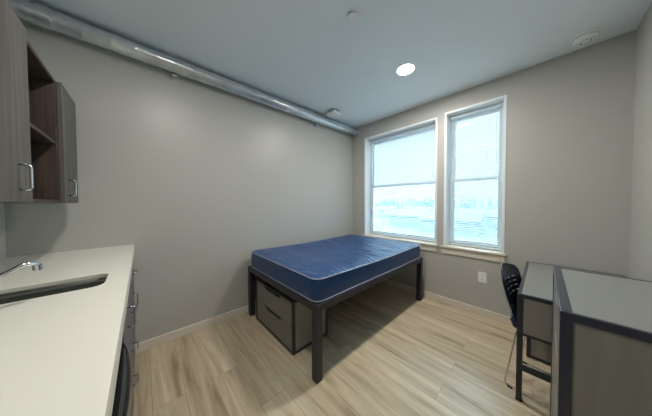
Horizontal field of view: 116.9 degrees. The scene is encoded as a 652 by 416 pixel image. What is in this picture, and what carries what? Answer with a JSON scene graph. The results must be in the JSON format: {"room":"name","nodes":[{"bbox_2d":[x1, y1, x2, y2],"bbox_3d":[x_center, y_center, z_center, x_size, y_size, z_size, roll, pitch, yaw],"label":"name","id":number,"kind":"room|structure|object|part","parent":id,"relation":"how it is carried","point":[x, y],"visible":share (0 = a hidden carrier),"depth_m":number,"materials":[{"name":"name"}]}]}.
{"room":"studio apartment","nodes":[
{"label":"studio apartment","id":0,"kind":"room"},
{"bbox_2d":[0,203,5,259],"bbox_3d":[-1.218,-0.024,0.225,0.120,2.742,2.962,-1,2,-43],"label":"wall","id":1,"kind":"structure","parent":0,"point":[2,219],"depth_m":1.33,"materials":[{"name":"grey paint"}]},
{"bbox_2d":[0,0,33,202],"bbox_3d":[-1.098,-0.374,0.452,0.376,0.720,0.770,-1,2,-43],"label":"upper cabinet","id":2,"kind":"object","parent":1,"relation":"attached to","point":[16,169],"visible":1,"depth_m":0.74,"materials":[{"name":"grey wood"}]},
{"bbox_3d":[-1.146,-0.118,0.766,0.032,0.105,0.009,-1,2,-43],"label":"handle","id":3,"kind":"part","parent":2,"relation":"part of","materials":[{"name":"silver metal"}]},
{"bbox_2d":[24,41,59,202],"bbox_3d":[-1.544,-0.383,0.898,0.323,0.720,0.488,-1,2,-43],"label":"upper cabinet","id":4,"kind":"object","parent":1,"relation":"attached to","point":[41,84],"visible":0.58,"depth_m":1.14,"materials":[{"name":"brown wood"}]},
{"bbox_3d":[-1.542,-0.377,0.900,0.309,0.018,0.450,-1,2,-43],"label":"shelf","id":5,"kind":"part","parent":4,"relation":"part of","materials":[{"name":"brown wood"}]},
{"bbox_2d":[55,81,78,202],"bbox_3d":[-1.809,-0.390,1.224,0.376,0.720,0.350,-1,2,-43],"label":"upper cabinet","id":6,"kind":"object","parent":1,"relation":"attached to","point":[65,106],"visible":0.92,"depth_m":1.25,"materials":[{"name":"grey wood"}]},
{"bbox_3d":[-1.627,-0.129,1.288,0.032,0.105,0.009,-1,2,-43],"label":"handle","id":7,"kind":"part","parent":6,"relation":"part of","materials":[{"name":"silver metal"}]},
{"bbox_2d":[4,19,351,352],"bbox_3d":[-0.833,-0.084,2.675,4.010,2.742,0.120,-1,2,-43],"label":"wall","id":8,"kind":"structure","parent":0,"point":[199,177],"depth_m":2.00,"materials":[{"name":"grey paint"}]},
{"bbox_2d":[7,0,358,136],"bbox_3d":[-0.783,-1.351,2.501,3.645,0.175,0.167,-1,2,-43],"label":"spiral duct","id":9,"kind":"object","parent":8,"relation":"attached to","point":[36,13],"visible":0.98,"depth_m":1.73,"materials":[{"name":"metal"}]},
{"bbox_2d":[135,303,255,353],"bbox_3d":[-0.603,1.240,2.823,3.016,0.085,0.013,-1,2,-43],"label":"baseboard","id":10,"kind":"structure","parent":8,"relation":"attached to","point":[148,344],"depth_m":2.06,"materials":[{"name":"beige paint"}]},
{"bbox_2d":[31,0,651,127],"bbox_3d":[0.206,-1.492,1.508,4.010,0.120,3.202,-1,2,-43],"label":"ceiling","id":11,"kind":"structure","parent":0,"point":[308,54],"depth_m":1.68,"materials":[{"name":"white paint"}]},
{"bbox_2d":[326,109,340,117],"bbox_3d":[0.116,-1.435,3.032,0.170,0.066,0.170,-1,2,-43],"label":"ceiling sensor","id":12,"kind":"object","parent":11,"relation":"attached to","point":[333,113],"visible":1,"depth_m":3.00,"materials":[{"name":"grey plastic"}]},
{"bbox_2d":[348,11,358,21],"bbox_3d":[0.203,-1.424,1.488,0.080,0.014,0.080,-1,2,-43],"label":"sprinkler cover","id":13,"kind":"object","parent":11,"relation":"attached to","point":[353,16],"visible":1,"depth_m":1.48,"materials":[{"name":"grey plastic"}]},
{"bbox_2d":[397,63,414,74],"bbox_3d":[0.830,-1.443,2.087,0.176,0.010,0.176,-1,2,-43],"label":"recessed light","id":14,"kind":"object","parent":11,"relation":"in","point":[407,68],"visible":1,"depth_m":2.07,"materials":[{"name":"white plastic"}]},
{"bbox_2d":[571,27,600,46],"bbox_3d":[2.170,-1.416,1.674,0.150,0.054,0.150,-1,2,-43],"label":"smoke detector","id":15,"kind":"object","parent":11,"relation":"attached to","point":[586,37],"visible":1,"depth_m":1.65,"materials":[{"name":"white plastic"}]},
{"bbox_2d":[133,283,550,415],"bbox_3d":[0.217,1.360,1.576,4.010,0.100,3.202,-1,2,-43],"label":"floor","id":16,"kind":"structure","parent":0,"point":[387,351],"depth_m":1.61,"materials":[{"name":"brown wood"}]},
{"bbox_2d":[0,277,135,415],"bbox_3d":[-1.173,0.851,0.774,0.650,0.967,0.438,-1,2,-43],"label":"base cabinet","id":17,"kind":"object","parent":16,"relation":"on","point":[126,333],"visible":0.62,"depth_m":0.99,"materials":[{"name":"grey wood"}]},
{"bbox_3d":[-0.964,0.821,0.965,0.019,0.812,0.434,-1,2,-43],"label":"door","id":18,"kind":"part","parent":17,"relation":"part of","materials":[{"name":"grey wood"}]},
{"bbox_3d":[-0.961,0.536,0.991,0.032,0.105,0.009,-1,2,-43],"label":"handle","id":19,"kind":"part","parent":17,"relation":"part of","materials":[{"name":"silver metal"}]},
{"bbox_2d":[112,342,130,415],"bbox_3d":[-0.815,0.892,0.402,0.619,0.900,0.585,-1,2,-43],"label":"appliance","id":20,"kind":"object","parent":16,"relation":"on","point":[122,398],"visible":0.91,"depth_m":0.59,"materials":[{"name":"black metal"}]},
{"bbox_3d":[-0.622,0.839,0.579,0.032,0.795,0.579,-1,2,-43],"label":"door","id":21,"kind":"part","parent":20,"relation":"part of","materials":[{"name":"black"}]},
{"bbox_2d":[129,279,139,415],"bbox_3d":[-1.458,0.844,1.083,0.650,0.967,0.398,-1,2,-43],"label":"base cabinet","id":22,"kind":"object","parent":16,"relation":"on","point":[130,288],"visible":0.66,"depth_m":1.27,"materials":[{"name":"grey wood"}]},
{"bbox_3d":[-1.250,0.585,1.269,0.019,0.352,0.394,-1,2,-43],"label":"drawer","id":23,"kind":"part","parent":22,"relation":"part of","materials":[{"name":"grey wood"}]},
{"bbox_3d":[-1.249,0.877,1.276,0.019,0.226,0.394,-1,2,-43],"label":"drawer","id":24,"kind":"part","parent":22,"relation":"part of","materials":[{"name":"grey wood"}]},
{"bbox_3d":[-1.248,1.107,1.281,0.019,0.226,0.394,-1,2,-43],"label":"drawer","id":25,"kind":"part","parent":22,"relation":"part of","materials":[{"name":"grey wood"}]},
{"bbox_3d":[-1.231,0.892,1.294,0.032,0.009,0.105,-1,2,-43],"label":"handle","id":26,"kind":"part","parent":22,"relation":"part of","materials":[{"name":"silver metal"}]},
{"bbox_3d":[-1.230,1.112,1.299,0.032,0.009,0.105,-1,2,-43],"label":"handle","id":27,"kind":"part","parent":22,"relation":"part of","materials":[{"name":"silver metal"}]},
{"bbox_2d":[131,265,137,370],"bbox_3d":[-1.756,0.838,1.407,0.650,0.967,0.480,-1,2,-43],"label":"base cabinet","id":28,"kind":"object","parent":16,"relation":"on","point":[133,270],"visible":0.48,"depth_m":1.55,"materials":[{"name":"grey wood"}]},
{"bbox_3d":[-1.548,0.896,1.601,0.019,0.636,0.476,-1,2,-43],"label":"door","id":29,"kind":"part","parent":28,"relation":"part of","materials":[{"name":"grey wood"}]},
{"bbox_2d":[256,278,327,354],"bbox_3d":[-0.399,1.057,2.188,0.420,0.480,0.775,-1,2,-43],"label":"drawer unit","id":30,"kind":"object","parent":16,"relation":"on","point":[289,321],"visible":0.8,"depth_m":1.91,"materials":[{"name":"grey wood"}]},
{"bbox_3d":[-0.796,1.052,2.329,0.028,0.472,0.028,-1,2,-43],"label":"corner post","id":31,"kind":"part","parent":30,"relation":"part of","materials":[{"name":"grey metal"}]},
{"bbox_3d":[-0.544,0.947,2.051,0.017,0.212,0.715,-1,2,-43],"label":"drawer","id":32,"kind":"part","parent":30,"relation":"part of","materials":[{"name":"grey laminate"}]},
{"bbox_3d":[-0.545,1.282,2.057,0.020,0.022,0.719,-1,2,-43],"label":"frame rail","id":33,"kind":"part","parent":30,"relation":"part of","materials":[{"name":"grey metal"}]},
{"bbox_3d":[-0.543,1.164,2.056,0.017,0.214,0.715,-1,2,-43],"label":"drawer","id":34,"kind":"part","parent":30,"relation":"part of","materials":[{"name":"grey laminate"}]},
{"bbox_3d":[-0.547,0.830,2.047,0.020,0.018,0.719,-1,2,-43],"label":"frame rail","id":35,"kind":"part","parent":30,"relation":"part of","materials":[{"name":"grey metal"}]},
{"bbox_3d":[-0.400,0.826,2.182,0.380,0.012,0.735,-1,2,-43],"label":"panel","id":36,"kind":"part","parent":30,"relation":"part of","materials":[{"name":"grey laminate"}]},
{"bbox_3d":[-0.290,1.063,1.780,0.028,0.472,0.028,-1,2,-43],"label":"corner post","id":37,"kind":"part","parent":30,"relation":"part of","materials":[{"name":"grey metal"}]},
{"bbox_3d":[-0.143,1.057,1.910,0.364,0.432,0.012,-1,2,-43],"label":"panel","id":38,"kind":"part","parent":30,"relation":"part of","materials":[{"name":"beige laminate"}]},
{"bbox_3d":[-0.142,1.284,1.915,0.364,0.022,0.020,-1,2,-43],"label":"frame rail","id":39,"kind":"part","parent":30,"relation":"part of","materials":[{"name":"black wood"}]},
{"bbox_3d":[-0.001,1.055,2.046,0.028,0.472,0.028,-1,2,-43],"label":"corner post","id":40,"kind":"part","parent":30,"relation":"part of","materials":[{"name":"black wood"}]},
{"bbox_2d":[248,257,422,383],"bbox_3d":[0.198,0.990,2.600,1.916,0.591,1.289,-1,2,-43],"label":"frame","id":41,"kind":"object","parent":16,"relation":"on","point":[317,353],"visible":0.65,"depth_m":1.74,"materials":[{"name":"grey metal"}]},
{"bbox_3d":[-0.900,1.022,2.424,0.060,0.530,0.060,-1,2,-43],"label":"leg","id":42,"kind":"part","parent":41,"relation":"part of","materials":[{"name":"grey metal"}]},
{"bbox_3d":[-0.493,0.739,1.958,0.038,0.054,1.289,-1,2,-43],"label":"rail","id":43,"kind":"part","parent":41,"relation":"part of","materials":[{"name":"grey metal"}]},
{"bbox_3d":[-0.068,1.041,1.521,0.060,0.530,0.060,-1,2,-43],"label":"leg","id":44,"kind":"part","parent":41,"relation":"part of","materials":[{"name":"grey metal"}]},
{"bbox_2d":[251,234,419,301],"bbox_3d":[0.200,0.590,2.582,1.895,0.207,1.262,-1,2,-43],"label":"mattress","id":45,"kind":"object","parent":41,"relation":"on","point":[320,270],"visible":1,"depth_m":2.05,"materials":[{"name":"blue fabric"}]},
{"bbox_3d":[0.621,0.731,2.134,1.840,0.054,0.038,-1,2,-43],"label":"rail","id":46,"kind":"part","parent":41,"relation":"part of","materials":[{"name":"grey metal"}]},
{"bbox_3d":[1.297,1.006,2.778,0.060,0.530,0.060,-1,2,-43],"label":"leg","id":47,"kind":"part","parent":41,"relation":"part of","materials":[{"name":"grey metal"}]},
{"bbox_2d":[501,263,550,409],"bbox_3d":[1.584,0.880,1.437,0.431,0.856,0.512,-1,2,-34],"label":"desk chair","id":48,"kind":"object","parent":16,"relation":"on","point":[507,269],"visible":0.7,"depth_m":1.56,"materials":[{"name":"black plastic"}]},
{"bbox_3d":[1.481,0.627,1.584,0.431,0.356,0.144,-1,2,-34],"label":"backrest","id":49,"kind":"part","parent":48,"relation":"part of","materials":[{"name":"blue plastic"}]},
{"bbox_3d":[1.613,0.839,1.392,0.430,0.098,0.407,-1,2,-34],"label":"seat","id":50,"kind":"part","parent":48,"relation":"part of","materials":[{"name":"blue plastic"}]},
{"bbox_3d":[1.446,1.088,1.320,0.036,0.444,0.411,-1,2,-34],"label":"sled leg","id":51,"kind":"part","parent":48,"relation":"part of","materials":[{"name":"silver metal"}]},
{"bbox_3d":[1.750,1.082,1.522,0.036,0.444,0.411,-1,2,-34],"label":"sled leg","id":52,"kind":"part","parent":48,"relation":"part of","materials":[{"name":"silver metal"}]},
{"bbox_2d":[526,337,550,364],"bbox_3d":[2.063,1.059,1.749,0.470,0.480,0.420,-1,2,-43],"label":"drawer unit","id":53,"kind":"object","parent":16,"relation":"on","point":[540,351],"visible":0.09,"depth_m":1.70,"materials":[{"name":"grey wood"}]},
{"bbox_3d":[1.768,1.056,1.744,0.028,0.472,0.028,-1,2,-43],"label":"corner post","id":54,"kind":"part","parent":53,"relation":"part of","materials":[{"name":"black wood"}]},
{"bbox_3d":[1.897,1.057,1.597,0.012,0.432,0.364,-1,2,-43],"label":"panel","id":55,"kind":"part","parent":53,"relation":"part of","materials":[{"name":"beige laminate"}]},
{"bbox_3d":[1.898,1.284,1.602,0.020,0.022,0.364,-1,2,-43],"label":"frame rail","id":56,"kind":"part","parent":53,"relation":"part of","materials":[{"name":"grey metal"}]},
{"bbox_2d":[515,261,626,401],"bbox_3d":[1.893,0.937,1.519,1.090,0.735,0.584,-1,2,-43],"label":"writing desk","id":57,"kind":"object","parent":16,"relation":"on","point":[535,292],"visible":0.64,"depth_m":1.34,"materials":[{"name":"grey metal"}]},
{"bbox_3d":[1.318,0.950,1.364,0.030,0.697,0.030,-1,2,-43],"label":"leg","id":58,"kind":"part","parent":57,"relation":"part of","materials":[{"name":"grey metal"}]},
{"bbox_3d":[1.503,1.082,1.163,0.020,0.038,0.520,-1,2,-43],"label":"rail","id":59,"kind":"part","parent":57,"relation":"part of","materials":[{"name":"grey metal"}]},
{"bbox_3d":[1.502,0.851,1.158,0.020,0.017,0.520,-1,2,-43],"label":"panel rail","id":60,"kind":"part","parent":57,"relation":"part of","materials":[{"name":"grey metal"}]},
{"bbox_3d":[1.501,0.724,1.154,0.012,0.237,0.520,-1,2,-43],"label":"panel","id":61,"kind":"part","parent":57,"relation":"part of","materials":[{"name":"beige laminate"}]},
{"bbox_2d":[550,267,651,415],"bbox_3d":[1.251,0.843,0.816,0.730,0.962,0.428,-1,2,-43],"label":"dresser","id":62,"kind":"object","parent":16,"relation":"on","point":[601,344],"visible":1,"depth_m":0.69,"materials":[{"name":"grey wood"}]},
{"bbox_3d":[1.115,1.161,0.973,0.664,0.216,0.017,-1,2,-43],"label":"drawer","id":63,"kind":"part","parent":62,"relation":"part of","materials":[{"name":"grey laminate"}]},
{"bbox_3d":[1.373,0.849,1.200,0.031,0.931,0.031,-1,2,-43],"label":"corner post","id":64,"kind":"part","parent":62,"relation":"part of","materials":[{"name":"grey wood"}]},
{"bbox_3d":[1.114,0.942,0.968,0.664,0.216,0.017,-1,2,-43],"label":"drawer","id":65,"kind":"part","parent":62,"relation":"part of","materials":[{"name":"grey laminate"}]},
{"bbox_3d":[1.113,0.724,0.963,0.664,0.216,0.017,-1,2,-43],"label":"drawer","id":66,"kind":"part","parent":62,"relation":"part of","materials":[{"name":"grey laminate"}]},
{"bbox_3d":[1.112,0.504,0.957,0.664,0.216,0.017,-1,2,-43],"label":"drawer","id":67,"kind":"part","parent":62,"relation":"part of","materials":[{"name":"grey laminate"}]},
{"bbox_3d":[0.859,0.862,0.726,0.031,0.931,0.031,-1,2,-43],"label":"corner post","id":68,"kind":"part","parent":62,"relation":"part of","materials":[{"name":"black wood"}]},
{"bbox_3d":[1.254,0.373,0.800,0.698,0.018,0.382,-1,2,-43],"label":"panel","id":69,"kind":"part","parent":62,"relation":"part of","materials":[{"name":"grey laminate"}]},
{"bbox_3d":[0.991,0.835,0.577,0.012,0.872,0.366,-1,2,-43],"label":"panel","id":70,"kind":"part","parent":62,"relation":"part of","materials":[{"name":"beige laminate"}]},
{"bbox_3d":[-0.275,0.871,-0.200,0.650,0.967,1.011,-1,2,-43],"label":"base cabinet","id":71,"kind":"object","parent":16,"relation":"on","visible":0},
{"bbox_2d":[0,244,134,415],"bbox_3d":[-0.941,0.387,0.489,0.631,0.070,2.962,-1,2,-43],"label":"countertop","id":72,"kind":"structure","parent":71,"relation":"on","point":[60,353],"depth_m":0.55,"materials":[{"name":"white stone"}]},
{"bbox_2d":[0,261,42,278],"bbox_3d":[-1.130,0.274,0.572,0.066,0.153,0.389,0,1,12],"label":"faucet","id":73,"kind":"object","parent":72,"relation":"on","point":[36,266],"visible":1,"depth_m":0.71,"materials":[{"name":"silver metal"}]},
{"bbox_2d":[0,277,106,304],"bbox_3d":[-1.221,0.446,0.833,0.434,0.158,0.239,-1,2,-43],"label":"sink","id":74,"kind":"object","parent":72,"relation":"in","point":[62,288],"visible":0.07,"depth_m":0.93,"materials":[{"name":"silver metal"}]},
{"bbox_2d":[352,29,636,316],"bbox_3d":[1.597,-0.097,2.819,0.240,2.742,2.962,-1,2,-43],"label":"wall","id":75,"kind":"structure","parent":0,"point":[570,116],"depth_m":1.95,"materials":[{"name":"grey paint"}]},
{"bbox_2d":[362,117,437,251],"bbox_3d":[1.171,-0.325,3.246,0.260,1.831,1.265,-1,2,-43],"label":"window","id":76,"kind":"structure","parent":75,"relation":"attached to","point":[368,190],"depth_m":3.38,"materials":[{"name":"white plastic"}]},
{"bbox_3d":[1.144,0.501,3.238,0.178,0.024,1.265,-1,2,-43],"label":"sill","id":77,"kind":"part","parent":76,"relation":"part of","materials":[{"name":"beige paint"}]},
{"bbox_3d":[1.229,0.030,3.293,0.028,0.862,1.095,-1,2,-43],"label":"sash","id":78,"kind":"part","parent":76,"relation":"part of","materials":[{"name":"clear glass"}]},
{"bbox_3d":[1.250,-0.773,3.296,0.028,0.825,1.095,-1,2,-43],"label":"sash","id":79,"kind":"part","parent":76,"relation":"part of","materials":[{"name":"glass"}]},
{"bbox_2d":[370,123,434,241],"bbox_3d":[1.191,-0.365,3.249,0.049,1.687,1.135,-1,2,-43],"label":"blind","id":80,"kind":"object","parent":75,"relation":"attached to","point":[433,124],"visible":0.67,"depth_m":3.17,"materials":[{"name":"white plastic"}]},
{"bbox_3d":[1.197,0.471,3.272,0.026,0.014,1.131,-1,2,-43],"label":"rail","id":81,"kind":"part","parent":80,"relation":"part of","materials":[{"name":"white plastic"}]},
{"bbox_2d":[380,279,511,325],"bbox_3d":[1.510,1.234,2.765,0.013,0.085,2.962,-1,2,-43],"label":"baseboard","id":82,"kind":"structure","parent":75,"relation":"attached to","point":[489,314],"depth_m":2.58,"materials":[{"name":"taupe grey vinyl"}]},
{"bbox_2d":[440,94,506,262],"bbox_3d":[1.845,-0.322,2.514,0.260,1.856,0.672,-1,2,-43],"label":"window","id":83,"kind":"structure","parent":75,"relation":"attached to","point":[466,251],"depth_m":2.51,"materials":[{"name":"white plastic"}]},
{"bbox_3d":[1.818,0.516,2.507,0.178,0.024,0.672,-1,2,-43],"label":"sill","id":84,"kind":"part","parent":83,"relation":"part of","materials":[{"name":"beige paint"}]},
{"bbox_3d":[1.903,0.045,2.562,0.028,0.862,0.502,-1,2,-43],"label":"sash","id":85,"kind":"part","parent":83,"relation":"part of","materials":[{"name":"clear glass"}]},
{"bbox_3d":[1.924,-0.771,2.564,0.028,0.850,0.502,-1,2,-43],"label":"sash","id":86,"kind":"part","parent":83,"relation":"part of","materials":[{"name":"glass"}]},
{"bbox_2d":[449,102,503,250],"bbox_3d":[1.865,-0.363,2.518,0.049,1.712,0.542,-1,2,-43],"label":"blind","id":87,"kind":"object","parent":75,"relation":"attached to","point":[488,108],"visible":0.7,"depth_m":2.50,"materials":[{"name":"white plastic"}]},
{"bbox_3d":[1.768,-0.354,2.608,0.002,1.672,0.002,-1,2,-43],"label":"lift cord","id":88,"kind":"part","parent":87,"relation":"part of","materials":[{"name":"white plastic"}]},
{"bbox_3d":[1.871,0.486,2.541,0.026,0.014,0.538,-1,2,-43],"label":"rail","id":89,"kind":"part","parent":87,"relation":"part of","materials":[{"name":"white plastic"}]},
{"bbox_3d":[1.946,-0.350,2.415,0.002,1.672,0.002,-1,2,-43],"label":"lift cord","id":90,"kind":"part","parent":87,"relation":"part of","materials":[{"name":"white fabric"}]},
{"bbox_2d":[478,272,486,282],"bbox_3d":[1.857,0.824,2.380,0.008,0.120,0.080,-1,2,-43],"label":"wall outlet","id":91,"kind":"object","parent":75,"relation":"attached to","point":[482,277],"visible":1,"depth_m":2.38,"materials":[{"name":"white plastic"}]},
{"bbox_2d":[629,2,651,280],"bbox_3d":[1.256,-0.038,0.409,4.010,2.742,0.120,-1,2,-43],"label":"wall","id":92,"kind":"structure","parent":0,"point":[640,255],"depth_m":1.47,"materials":[{"name":"grey paint"}]},
{"label":"outside","id":93,"kind":"structure","parent":0,"visible":0},
{"bbox_2d":[374,205,496,243],"bbox_3d":[187.008,0.233,243.761,593.350,0.500,700.000,-1,2,-43],"label":"ground","id":94,"kind":"structure","parent":93,"point":[376,218],"depth_m":45.34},
{"bbox_2d":[374,207,397,230],"bbox_3d":[4.034,2.254,17.492,4.095,7.737,3.344,0,1,3],"label":"bare tree","id":95,"kind":"object","parent":94,"relation":"on","point":[385,221],"visible":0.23,"depth_m":17.61,"materials":[{"name":"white plant"}]},
{"bbox_2d":[374,206,400,216],"bbox_3d":[26.904,1.542,96.781,8.800,5.160,16.800,-1,2,-43],"label":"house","id":96,"kind":"structure","parent":94,"relation":"on","point":[381,208],"depth_m":92.98,"materials":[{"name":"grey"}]},
{"bbox_2d":[386,198,397,205],"bbox_3d":[40.396,-1.362,122.607,8.017,9.624,7.680,-1,2,-43],"label":"broadleaf tree","id":97,"kind":"object","parent":94,"relation":"on","point":[393,202],"visible":0.66,"depth_m":120.15,"materials":[{"name":"grey plant"}]},
{"bbox_2d":[380,209,431,227],"bbox_3d":[23.906,2.668,58.734,8.800,4.760,12.800,-1,2,-43],"label":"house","id":98,"kind":"structure","parent":94,"relation":"on","point":[410,212],"depth_m":55.93,"materials":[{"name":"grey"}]},
{"bbox_2d":[403,198,418,206],"bbox_3d":[40.480,-0.505,95.600,7.007,9.206,6.837,-1,2,-43],"label":"broadleaf tree","id":99,"kind":"object","parent":94,"relation":"on","point":[411,202],"visible":0.59,"depth_m":93.78,"materials":[{"name":"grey plant"}]},
{"bbox_2d":[401,207,434,210],"bbox_3d":[35.046,2.149,70.246,8.800,5.160,16.800,-1,2,-43],"label":"house","id":100,"kind":"structure","parent":94,"relation":"on","point":[431,208],"depth_m":70.77,"materials":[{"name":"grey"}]},
{"bbox_2d":[419,196,434,206],"bbox_3d":[61.062,-1.962,120.408,8.576,10.771,8.350,-1,2,-43],"label":"broadleaf tree","id":101,"kind":"object","parent":94,"relation":"on","point":[427,198],"visible":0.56,"depth_m":118.71,"materials":[{"name":"grey plant"}]},
{"bbox_2d":[418,211,488,235],"bbox_3d":[28.361,3.079,45.053,8.800,4.560,11.800,-1,2,-43],"label":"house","id":102,"kind":"structure","parent":94,"relation":"on","point":[423,214],"depth_m":41.45,"materials":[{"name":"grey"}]},
{"bbox_2d":[464,198,477,207],"bbox_3d":[89.022,-1.843,123.338,8.127,10.180,7.536,-1,2,-43],"label":"broadleaf tree","id":103,"kind":"object","parent":94,"relation":"on","point":[465,201],"visible":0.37,"depth_m":121.48,"materials":[{"name":"grey plant"}]},
{"bbox_2d":[455,209,497,229],"bbox_3d":[41.760,2.611,54.114,8.800,4.960,14.800,-1,2,-43],"label":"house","id":104,"kind":"structure","parent":94,"relation":"on","point":[455,209],"depth_m":50.48,"materials":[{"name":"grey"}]}
]}

